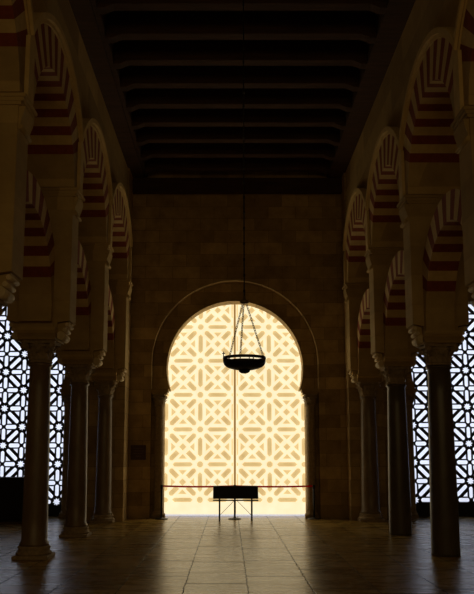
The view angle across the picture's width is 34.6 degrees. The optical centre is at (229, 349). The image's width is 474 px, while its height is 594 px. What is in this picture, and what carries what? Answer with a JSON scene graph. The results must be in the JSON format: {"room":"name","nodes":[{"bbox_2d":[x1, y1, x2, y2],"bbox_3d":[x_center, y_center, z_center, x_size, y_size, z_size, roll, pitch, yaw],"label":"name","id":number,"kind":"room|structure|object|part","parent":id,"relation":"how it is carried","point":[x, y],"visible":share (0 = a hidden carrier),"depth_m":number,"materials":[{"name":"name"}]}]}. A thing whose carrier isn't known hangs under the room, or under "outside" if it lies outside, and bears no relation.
{"room":"mosque","nodes":[
{"label":"mosque","id":0,"kind":"room"},
{"bbox_2d":[32,0,127,194],"bbox_3d":[-3.420,-6.057,8.238,0.900,3.390,27.830,0,-8,0],"label":"wall","id":1,"kind":"structure","parent":0,"point":[92,102],"depth_m":15.78,"materials":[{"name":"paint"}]},
{"bbox_2d":[69,0,147,177],"bbox_3d":[-2.730,-7.426,8.920,0.480,0.490,28.800,0,-8,0],"label":"trim","id":2,"kind":"structure","parent":1,"relation":"attached to","point":[91,24],"depth_m":16.90,"materials":[{"name":"brown wood"}]},
{"bbox_2d":[0,516,473,593],"bbox_3d":[0.250,3.016,7.806,23.100,0.300,30.300,0,-8,0],"label":"floor","id":3,"kind":"structure","parent":0,"point":[175,554],"depth_m":13.21,"materials":[{"name":"tile"}]},
{"bbox_2d":[0,273,19,315],"bbox_3d":[-3.420,1.070,9.948,1.080,4.150,0.840,0,-8,0],"label":"column","id":4,"kind":"structure","parent":3,"relation":"on","point":[8,282],"depth_m":10.15,"materials":[{"name":"stone"}]},
{"bbox_2d":[0,92,36,279],"bbox_3d":[-3.420,-2.153,10.401,1.340,2.600,0.640,0,-8,0],"label":"pier","id":5,"kind":"object","parent":4,"relation":"on","point":[17,112],"visible":0.96,"depth_m":10.24,"materials":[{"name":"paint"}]},
{"bbox_3d":[-3.420,-3.362,10.571,1.340,0.160,0.640,0,-8,0],"label":"cornice","id":6,"kind":"part","parent":5,"relation":"part of","materials":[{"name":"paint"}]},
{"bbox_2d":[18,170,54,321],"bbox_3d":[-3.450,-1.756,12.188,0.580,2.110,3.110,0,-8,0],"label":"arch","id":7,"kind":"object","parent":5,"relation":"attached to","point":[36,289],"visible":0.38,"depth_m":13.38,"materials":[{"name":"stone"}]},
{"bbox_2d":[27,12,83,189],"bbox_3d":[-3.420,-4.222,12.534,1.340,2.090,3.650,0,-8,0],"label":"round arch","id":8,"kind":"object","parent":5,"relation":"on","point":[54,156],"visible":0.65,"depth_m":13.44,"materials":[{"name":"stone"}]},
{"bbox_2d":[0,477,23,521],"bbox_3d":[-6.490,4.122,21.031,2.380,1.190,0.760,0,-8,0],"label":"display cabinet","id":9,"kind":"object","parent":3,"relation":"on","point":[11,488],"visible":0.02,"depth_m":20.69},
{"bbox_2d":[9,322,73,559],"bbox_3d":[-3.420,1.578,13.562,1.080,4.150,0.840,0,-8,0],"label":"column","id":10,"kind":"structure","parent":3,"relation":"on","point":[40,343],"depth_m":13.41,"materials":[{"name":"stone"}]},
{"bbox_2d":[7,187,84,328],"bbox_3d":[-3.420,-1.645,14.015,1.340,2.600,0.640,0,-8,0],"label":"pier","id":11,"kind":"object","parent":10,"relation":"on","point":[64,204],"visible":0.55,"depth_m":13.80,"materials":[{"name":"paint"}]},
{"bbox_3d":[-3.420,-2.854,14.185,1.340,0.160,0.640,0,-8,0],"label":"cornice","id":12,"kind":"part","parent":11,"relation":"part of","materials":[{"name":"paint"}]},
{"bbox_2d":[78,118,112,243],"bbox_3d":[-3.420,-3.714,16.149,1.340,2.090,3.650,0,-8,0],"label":"round arch","id":13,"kind":"object","parent":11,"relation":"on","point":[95,226],"visible":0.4,"depth_m":17.15,"materials":[{"name":"stone"}]},
{"bbox_2d":[63,240,90,350],"bbox_3d":[-3.450,-1.248,15.802,0.580,2.110,3.110,0,-8,0],"label":"arch","id":14,"kind":"object","parent":10,"relation":"on","point":[80,335],"visible":0.26,"depth_m":17.05,"materials":[{"name":"stone"}]},
{"bbox_2d":[58,389,70,518],"bbox_3d":[-4.710,2.997,22.118,0.534,3.720,0.534,0,-8,0],"label":"column","id":15,"kind":"structure","parent":3,"relation":"on","point":[66,393],"depth_m":22.02,"materials":[{"name":"stone"}]},
{"bbox_2d":[56,350,105,537],"bbox_3d":[-3.420,2.086,17.177,1.080,4.150,0.840,0,-8,0],"label":"column","id":16,"kind":"structure","parent":3,"relation":"on","point":[80,368],"depth_m":17.02,"materials":[{"name":"stone"}]},
{"bbox_2d":[61,243,113,355],"bbox_3d":[-3.420,-1.137,17.630,1.340,2.600,0.640,0,-8,0],"label":"pier","id":17,"kind":"object","parent":16,"relation":"on","point":[98,256],"visible":0.5,"depth_m":17.42,"materials":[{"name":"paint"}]},
{"bbox_3d":[-3.420,-2.346,17.800,1.340,0.160,0.640,0,-8,0],"label":"cornice","id":18,"kind":"part","parent":17,"relation":"part of","materials":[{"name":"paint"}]},
{"bbox_2d":[95,284,114,368],"bbox_3d":[-3.450,-0.740,19.417,0.580,2.110,3.110,0,-8,0],"label":"arch","id":19,"kind":"object","parent":17,"relation":"attached to","point":[108,361],"visible":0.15,"depth_m":20.68,"materials":[{"name":"stone"}]},
{"bbox_2d":[109,183,132,279],"bbox_3d":[-3.420,-3.206,19.764,1.340,2.090,3.650,0,-8,0],"label":"round arch","id":20,"kind":"object","parent":17,"relation":"on","point":[121,240],"visible":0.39,"depth_m":20.81,"materials":[{"name":"stone"}]},
{"bbox_2d":[89,369,126,522],"bbox_3d":[-3.420,2.594,20.791,1.080,4.150,0.840,0,-8,0],"label":"column","id":21,"kind":"structure","parent":3,"relation":"on","point":[106,383],"depth_m":20.64,"materials":[{"name":"stone"}]},
{"bbox_2d":[95,279,132,372],"bbox_3d":[-3.420,-0.629,21.244,1.340,2.600,0.640,0,-8,0],"label":"pier","id":22,"kind":"object","parent":21,"relation":"on","point":[121,289],"visible":0.46,"depth_m":21.04,"materials":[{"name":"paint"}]},
{"bbox_3d":[-3.420,-1.838,21.414,1.340,0.160,0.640,0,-8,0],"label":"cornice","id":23,"kind":"part","parent":22,"relation":"part of","materials":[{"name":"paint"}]},
{"bbox_2d":[151,389,168,518],"bbox_3d":[-2.050,2.997,22.118,0.534,3.720,0.534,0,-8,0],"label":"column","id":24,"kind":"structure","parent":3,"relation":"on","point":[159,396],"depth_m":22.04,"materials":[{"name":"stone"}]},
{"bbox_2d":[155,485,167,519],"bbox_3d":[-1.930,4.319,21.609,0.370,0.962,0.370,0,-8,0],"label":"stanchion","id":25,"kind":"object","parent":3,"relation":"on","point":[161,486],"visible":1,"depth_m":21.58,"materials":[{"name":"black metal"}]},
{"bbox_2d":[163,485,232,487],"bbox_3d":[-0.890,3.889,21.670,2.004,0.070,0.008,0,-8,0],"label":"belt","id":26,"kind":"object","parent":25,"relation":"attached to","point":[163,485],"visible":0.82,"depth_m":21.66,"materials":[{"name":"red fabric"}]},
{"bbox_2d":[228,485,240,519],"bbox_3d":[0.150,4.319,21.609,0.370,0.962,0.370,0,-8,0],"label":"stanchion","id":27,"kind":"object","parent":3,"relation":"on","point":[234,517],"visible":0.8,"depth_m":21.54,"materials":[{"name":"black metal"}]},
{"bbox_2d":[213,486,257,520],"bbox_3d":[0.170,4.243,21.024,1.250,0.949,0.240,0,-8,0],"label":"stand","id":28,"kind":"object","parent":3,"relation":"on","point":[219,492],"visible":1,"depth_m":21.01,"materials":[{"name":"black metal"}]},
{"bbox_3d":[0.170,3.944,21.056,1.250,0.349,0.208,0,-8,0],"label":"panel","id":29,"kind":"part","parent":28,"relation":"part of","materials":[{"name":"black"}]},
{"bbox_3d":[0.170,4.161,21.036,1.250,0.025,0.240,0,-8,0],"label":"rail","id":30,"kind":"part","parent":28,"relation":"part of","materials":[{"name":"black metal"}]},
{"bbox_3d":[0.615,4.372,20.905,0.044,0.660,0.040,0,-8,0],"label":"leg","id":31,"kind":"part","parent":28,"relation":"part of","materials":[{"name":"black metal"}]},
{"bbox_2d":[301,389,318,518],"bbox_3d":[2.370,2.997,22.118,0.534,3.720,0.534,0,-8,0],"label":"column","id":32,"kind":"structure","parent":3,"relation":"on","point":[310,396],"depth_m":22.04,"materials":[{"name":"stone"}]},
{"bbox_2d":[308,485,320,519],"bbox_3d":[2.400,4.319,21.609,0.370,0.962,0.370,0,-8,0],"label":"stanchion","id":33,"kind":"object","parent":3,"relation":"on","point":[313,486],"visible":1,"depth_m":21.57,"materials":[{"name":"black metal"}]},
{"bbox_2d":[236,485,311,487],"bbox_3d":[1.275,3.889,21.670,2.174,0.070,0.008,0,-8,0],"label":"belt","id":34,"kind":"object","parent":33,"relation":"attached to","point":[236,485],"visible":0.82,"depth_m":21.66,"materials":[{"name":"red fabric"}]},
{"bbox_2d":[349,370,385,521],"bbox_3d":[3.890,2.648,21.178,0.990,4.150,0.840,0,-8,0],"label":"column","id":35,"kind":"structure","parent":3,"relation":"on","point":[367,386],"depth_m":20.99,"materials":[{"name":"stone"}]},
{"bbox_2d":[342,283,380,373],"bbox_3d":[3.890,-0.575,21.631,1.233,2.600,0.640,0,-8,0],"label":"pier","id":36,"kind":"object","parent":35,"relation":"on","point":[353,293],"visible":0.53,"depth_m":21.46,"materials":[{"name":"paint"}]},
{"bbox_3d":[3.890,-1.783,21.800,1.233,0.160,0.640,0,-8,0],"label":"cornice","id":37,"kind":"part","parent":36,"relation":"part of","materials":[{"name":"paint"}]},
{"bbox_2d":[357,289,377,375],"bbox_3d":[3.840,-0.517,19.779,0.522,2.110,3.110,0,-8,0],"label":"arch","id":38,"kind":"object","parent":35,"relation":"on","point":[366,363],"visible":0.35,"depth_m":21.00,"materials":[{"name":"stone"}]},
{"bbox_2d":[373,353,417,535],"bbox_3d":[3.890,2.140,17.563,0.990,4.150,0.840,0,-8,0],"label":"column","id":39,"kind":"structure","parent":3,"relation":"on","point":[395,371],"depth_m":17.39,"materials":[{"name":"stone"}]},
{"bbox_2d":[364,247,418,356],"bbox_3d":[3.890,-1.083,18.016,1.233,2.600,0.640,0,-8,0],"label":"pier","id":40,"kind":"object","parent":39,"relation":"on","point":[378,260],"visible":0.48,"depth_m":17.84,"materials":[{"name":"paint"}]},
{"bbox_2d":[343,188,368,283],"bbox_3d":[3.890,-3.151,20.150,1.233,2.090,3.650,0,-8,0],"label":"round arch","id":41,"kind":"object","parent":40,"relation":"on","point":[355,234],"visible":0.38,"depth_m":21.19,"materials":[{"name":"stone"}]},
{"bbox_3d":[3.890,-2.291,18.186,1.233,0.160,0.640,0,-8,0],"label":"cornice","id":42,"kind":"part","parent":40,"relation":"part of","materials":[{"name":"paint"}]},
{"bbox_2d":[405,389,418,518],"bbox_3d":[5.230,2.997,22.118,0.534,3.720,0.534,0,-8,0],"label":"column","id":43,"kind":"structure","parent":3,"relation":"on","point":[410,393],"depth_m":22.03,"materials":[{"name":"stone"}]},
{"bbox_2d":[408,326,466,556],"bbox_3d":[3.890,1.632,13.949,0.990,4.150,0.840,0,-8,0],"label":"column","id":44,"kind":"structure","parent":3,"relation":"on","point":[437,350],"depth_m":13.78,"materials":[{"name":"stone"}]},
{"bbox_2d":[383,250,407,358],"bbox_3d":[3.840,-1.025,16.165,0.522,2.110,3.110,0,-8,0],"label":"arch","id":45,"kind":"object","parent":44,"relation":"on","point":[394,307],"visible":0.4,"depth_m":17.34,"materials":[{"name":"stone"}]},
{"bbox_2d":[397,194,468,331],"bbox_3d":[3.890,-1.591,14.402,1.233,2.600,0.640,0,-8,0],"label":"pier","id":46,"kind":"object","parent":44,"relation":"on","point":[416,211],"visible":0.53,"depth_m":14.20,"materials":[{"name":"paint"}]},
{"bbox_2d":[365,127,403,249],"bbox_3d":[3.890,-3.659,16.535,1.233,2.090,3.650,0,-8,0],"label":"round arch","id":47,"kind":"object","parent":46,"relation":"on","point":[383,192],"visible":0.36,"depth_m":17.52,"materials":[{"name":"stone"}]},
{"bbox_3d":[3.890,-2.799,14.571,1.233,0.160,0.640,0,-8,0],"label":"cornice","id":48,"kind":"part","parent":46,"relation":"part of","materials":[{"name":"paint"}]},
{"bbox_2d":[468,283,473,306],"bbox_3d":[3.890,1.124,10.334,0.990,4.150,0.840,0,-8,0],"label":"column","id":49,"kind":"structure","parent":3,"relation":"on","point":[471,287],"depth_m":10.74,"materials":[{"name":"stone"}]},
{"bbox_2d":[450,106,473,286],"bbox_3d":[3.890,-2.099,10.787,1.233,2.600,0.640,0,-8,0],"label":"pier","id":50,"kind":"object","parent":49,"relation":"on","point":[462,125],"visible":1,"depth_m":10.75,"materials":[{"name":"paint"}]},
{"bbox_2d":[398,27,460,198],"bbox_3d":[3.890,-4.167,12.921,1.233,2.090,3.650,0,-8,0],"label":"round arch","id":51,"kind":"object","parent":50,"relation":"on","point":[429,160],"visible":0.69,"depth_m":13.85,"materials":[{"name":"stone"}]},
{"bbox_2d":[422,189,462,333],"bbox_3d":[3.840,-1.533,12.550,0.522,2.110,3.110,0,-8,0],"label":"arch","id":52,"kind":"object","parent":50,"relation":"attached to","point":[444,241],"visible":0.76,"depth_m":13.64,"materials":[{"name":"stone"}]},
{"bbox_3d":[3.890,-3.307,10.957,1.233,0.160,0.640,0,-8,0],"label":"cornice","id":53,"kind":"part","parent":50,"relation":"part of","materials":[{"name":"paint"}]},
{"bbox_2d":[7,171,473,518],"bbox_3d":[0.250,-0.365,22.873,22.300,10.590,0.800,0,-8,0],"label":"wall","id":54,"kind":"structure","parent":0,"point":[187,249],"depth_m":22.77,"materials":[{"name":"stone"}]},
{"bbox_2d":[0,307,64,515],"bbox_3d":[-6.920,1.524,23.062,4.840,6.900,0.060,0,-8,0],"label":"window","id":55,"kind":"structure","parent":54,"relation":"in","point":[53,510],"depth_m":22.98,"materials":[{"name":"black metal"}]},
{"bbox_2d":[86,168,132,520],"bbox_3d":[-3.420,-0.489,21.992,1.000,10.590,0.980,0,-8,0],"label":"trim","id":56,"kind":"structure","parent":54,"relation":"attached to","point":[121,399],"depth_m":21.14,"materials":[{"name":"stone"}]},
{"bbox_2d":[130,445,145,459],"bbox_3d":[-2.640,2.963,21.985,0.440,0.420,0.034,0,-8,0],"label":"wall sign","id":57,"kind":"object","parent":54,"relation":"attached to","point":[138,452],"visible":1,"depth_m":21.97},
{"bbox_2d":[164,304,305,513],"bbox_3d":[0.160,1.523,23.088,4.660,6.790,0.150,0,-8,0],"label":"lattice screen","id":58,"kind":"object","parent":54,"relation":"in","point":[224,425],"depth_m":23.00,"materials":[{"name":"beige"}]},
{"bbox_2d":[132,178,341,193],"bbox_3d":[0.235,-4.962,23.004,6.410,0.450,0.220,0,-8,0],"label":"trim","id":59,"kind":"structure","parent":54,"relation":"attached to","point":[140,185],"depth_m":22.90,"materials":[{"name":"brown wood"}]},
{"bbox_2d":[341,173,386,519],"bbox_3d":[3.890,-0.462,22.185,1.000,10.590,0.590,0,-8,0],"label":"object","id":60,"kind":"structure","parent":54,"relation":"attached to","point":[353,403],"depth_m":21.51,"materials":[{"name":"stone"}]},
{"bbox_2d":[411,304,473,515],"bbox_3d":[7.440,1.524,23.062,4.840,6.900,0.060,0,-8,0],"label":"window","id":61,"kind":"structure","parent":54,"relation":"in","point":[422,508],"depth_m":22.91,"materials":[{"name":"metal"}]},
{"bbox_2d":[106,11,375,88],"bbox_3d":[0.250,-7.758,9.320,23.100,0.280,30.300,0,-8,0],"label":"ceiling","id":62,"kind":"structure","parent":0,"point":[112,12],"depth_m":16.30,"materials":[{"name":"brown wood"}]},
{"bbox_2d":[141,143,333,159],"bbox_3d":[0.235,-5.654,21.567,5.450,0.480,0.260,0,-8,0],"label":"ceiling beam","id":63,"kind":"structure","parent":62,"relation":"attached to","point":[149,150],"depth_m":21.44,"materials":[{"name":"brown wood"}]},
{"bbox_2d":[145,158,329,173],"bbox_3d":[0.235,-5.510,22.587,5.450,0.480,0.260,0,-8,0],"label":"ceiling beam","id":64,"kind":"structure","parent":62,"relation":"attached to","point":[152,165],"depth_m":22.47,"materials":[{"name":"brown wood"}]},
{"bbox_2d":[137,127,339,145],"bbox_3d":[0.235,-5.797,20.547,5.450,0.480,0.260,0,-8,0],"label":"ceiling beam","id":65,"kind":"structure","parent":62,"relation":"attached to","point":[331,135],"depth_m":20.42,"materials":[{"name":"brown wood"}]},
{"bbox_2d":[126,89,351,111],"bbox_3d":[0.235,-6.084,18.507,5.450,0.480,0.260,0,-8,0],"label":"ceiling beam","id":66,"kind":"structure","parent":62,"relation":"attached to","point":[341,99],"depth_m":18.39,"materials":[{"name":"brown wood"}]},
{"bbox_2d":[132,109,345,129],"bbox_3d":[0.235,-5.940,19.527,5.450,0.480,0.260,0,-8,0],"label":"ceiling beam","id":67,"kind":"structure","parent":62,"relation":"attached to","point":[141,118],"depth_m":19.41,"materials":[{"name":"brown wood"}]},
{"bbox_2d":[120,67,358,90],"bbox_3d":[0.235,-6.227,17.487,5.450,0.480,0.260,0,-8,0],"label":"ceiling beam","id":68,"kind":"structure","parent":62,"relation":"attached to","point":[131,77],"depth_m":17.37,"materials":[{"name":"brown wood"}]},
{"bbox_2d":[114,43,366,68],"bbox_3d":[0.235,-6.370,16.467,5.450,0.480,0.260,0,-8,0],"label":"ceiling beam","id":69,"kind":"structure","parent":62,"relation":"attached to","point":[125,54],"depth_m":16.35,"materials":[{"name":"brown wood"}]},
{"bbox_2d":[106,15,375,42],"bbox_3d":[0.235,-6.514,15.447,5.450,0.480,0.260,0,-8,0],"label":"ceiling beam","id":70,"kind":"structure","parent":62,"relation":"attached to","point":[118,27],"depth_m":15.33,"materials":[{"name":"brown wood"}]},
{"bbox_2d":[97,0,386,13],"bbox_3d":[0.235,-6.657,14.427,5.450,0.480,0.260,0,-8,0],"label":"ceiling beam","id":71,"kind":"structure","parent":62,"relation":"attached to","point":[103,6],"depth_m":14.35,"materials":[{"name":"brown wood"}]},
{"bbox_2d":[222,0,265,373],"bbox_3d":[0.210,-3.443,11.592,0.639,7.635,0.624,0,-8,0],"label":"hanging lamp","id":72,"kind":"object","parent":62,"relation":"hanging from","point":[244,365],"visible":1,"depth_m":11.12,"materials":[{"name":"black metal"}]},
{"bbox_3d":[0.096,-0.279,11.257,0.293,0.822,0.039,-7,-11,41],"label":"chain","id":73,"kind":"part","parent":72,"relation":"part of","materials":[{"name":"black metal"}]},
{"bbox_3d":[0.182,-0.316,10.986,0.033,0.822,0.293,-2,-8,12],"label":"chain","id":74,"kind":"part","parent":72,"relation":"part of","materials":[{"name":"black metal"}]},
{"bbox_3d":[0.217,-3.978,11.667,0.030,6.555,0.030,3,-9,-22],"label":"suspension rod","id":75,"kind":"part","parent":72,"relation":"part of","materials":[{"name":"black metal"}]},
{"bbox_3d":[0.217,0.252,11.073,0.620,0.183,0.620,0,-8,0],"label":"lamp shade","id":76,"kind":"part","parent":72,"relation":"part of","materials":[{"name":"black metal"}]},
{"bbox_3d":[0.378,-0.287,11.201,0.294,0.822,0.035,3,-8,-18],"label":"chain","id":77,"kind":"part","parent":72,"relation":"part of","materials":[{"name":"black metal"}]},
{"bbox_2d":[345,0,458,213],"bbox_3d":[3.890,-6.030,8.431,0.900,3.390,28.220,0,-8,0],"label":"wall","id":78,"kind":"structure","parent":0,"point":[425,15],"depth_m":15.56,"materials":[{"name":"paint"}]},
{"bbox_2d":[327,0,415,177],"bbox_3d":[3.200,-7.426,8.920,0.480,0.490,28.800,0,-8,0],"label":"trim","id":79,"kind":"structure","parent":78,"relation":"attached to","point":[390,26],"depth_m":16.85,"materials":[{"name":"brown wood"}]},
{"label":"outside","id":80,"kind":"structure","parent":0,"visible":0},
{"bbox_2d":[0,469,473,515],"bbox_3d":[0.000,11.202,65.731,120.000,0.310,86.700,0,-8,0],"label":"ground","id":81,"kind":"structure","parent":80,"point":[13,471],"depth_m":42.02,"materials":[{"name":"white"}]},
{"bbox_3d":[-3.420,-2.661,6.786,1.340,2.600,0.640,0,-8,0],"label":"pier","id":82,"kind":"object","parent":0,"visible":0},
{"bbox_2d":[0,0,34,100],"bbox_3d":[-3.420,-4.730,8.920,1.340,2.090,3.650,0,-8,0],"label":"round arch","id":83,"kind":"object","parent":82,"relation":"on","point":[17,23],"visible":0.98,"depth_m":10.24,"materials":[{"name":"stone"}]},
{"bbox_3d":[3.890,-2.607,7.173,1.233,2.600,0.640,0,-8,0],"label":"pier","id":84,"kind":"object","parent":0,"visible":0},
{"bbox_2d":[453,0,473,112],"bbox_3d":[3.890,-4.675,9.306,1.233,2.090,3.650,0,-8,0],"label":"round arch","id":85,"kind":"object","parent":84,"relation":"on","point":[463,38],"visible":0.97,"depth_m":10.78,"materials":[{"name":"stone"}]}
]}

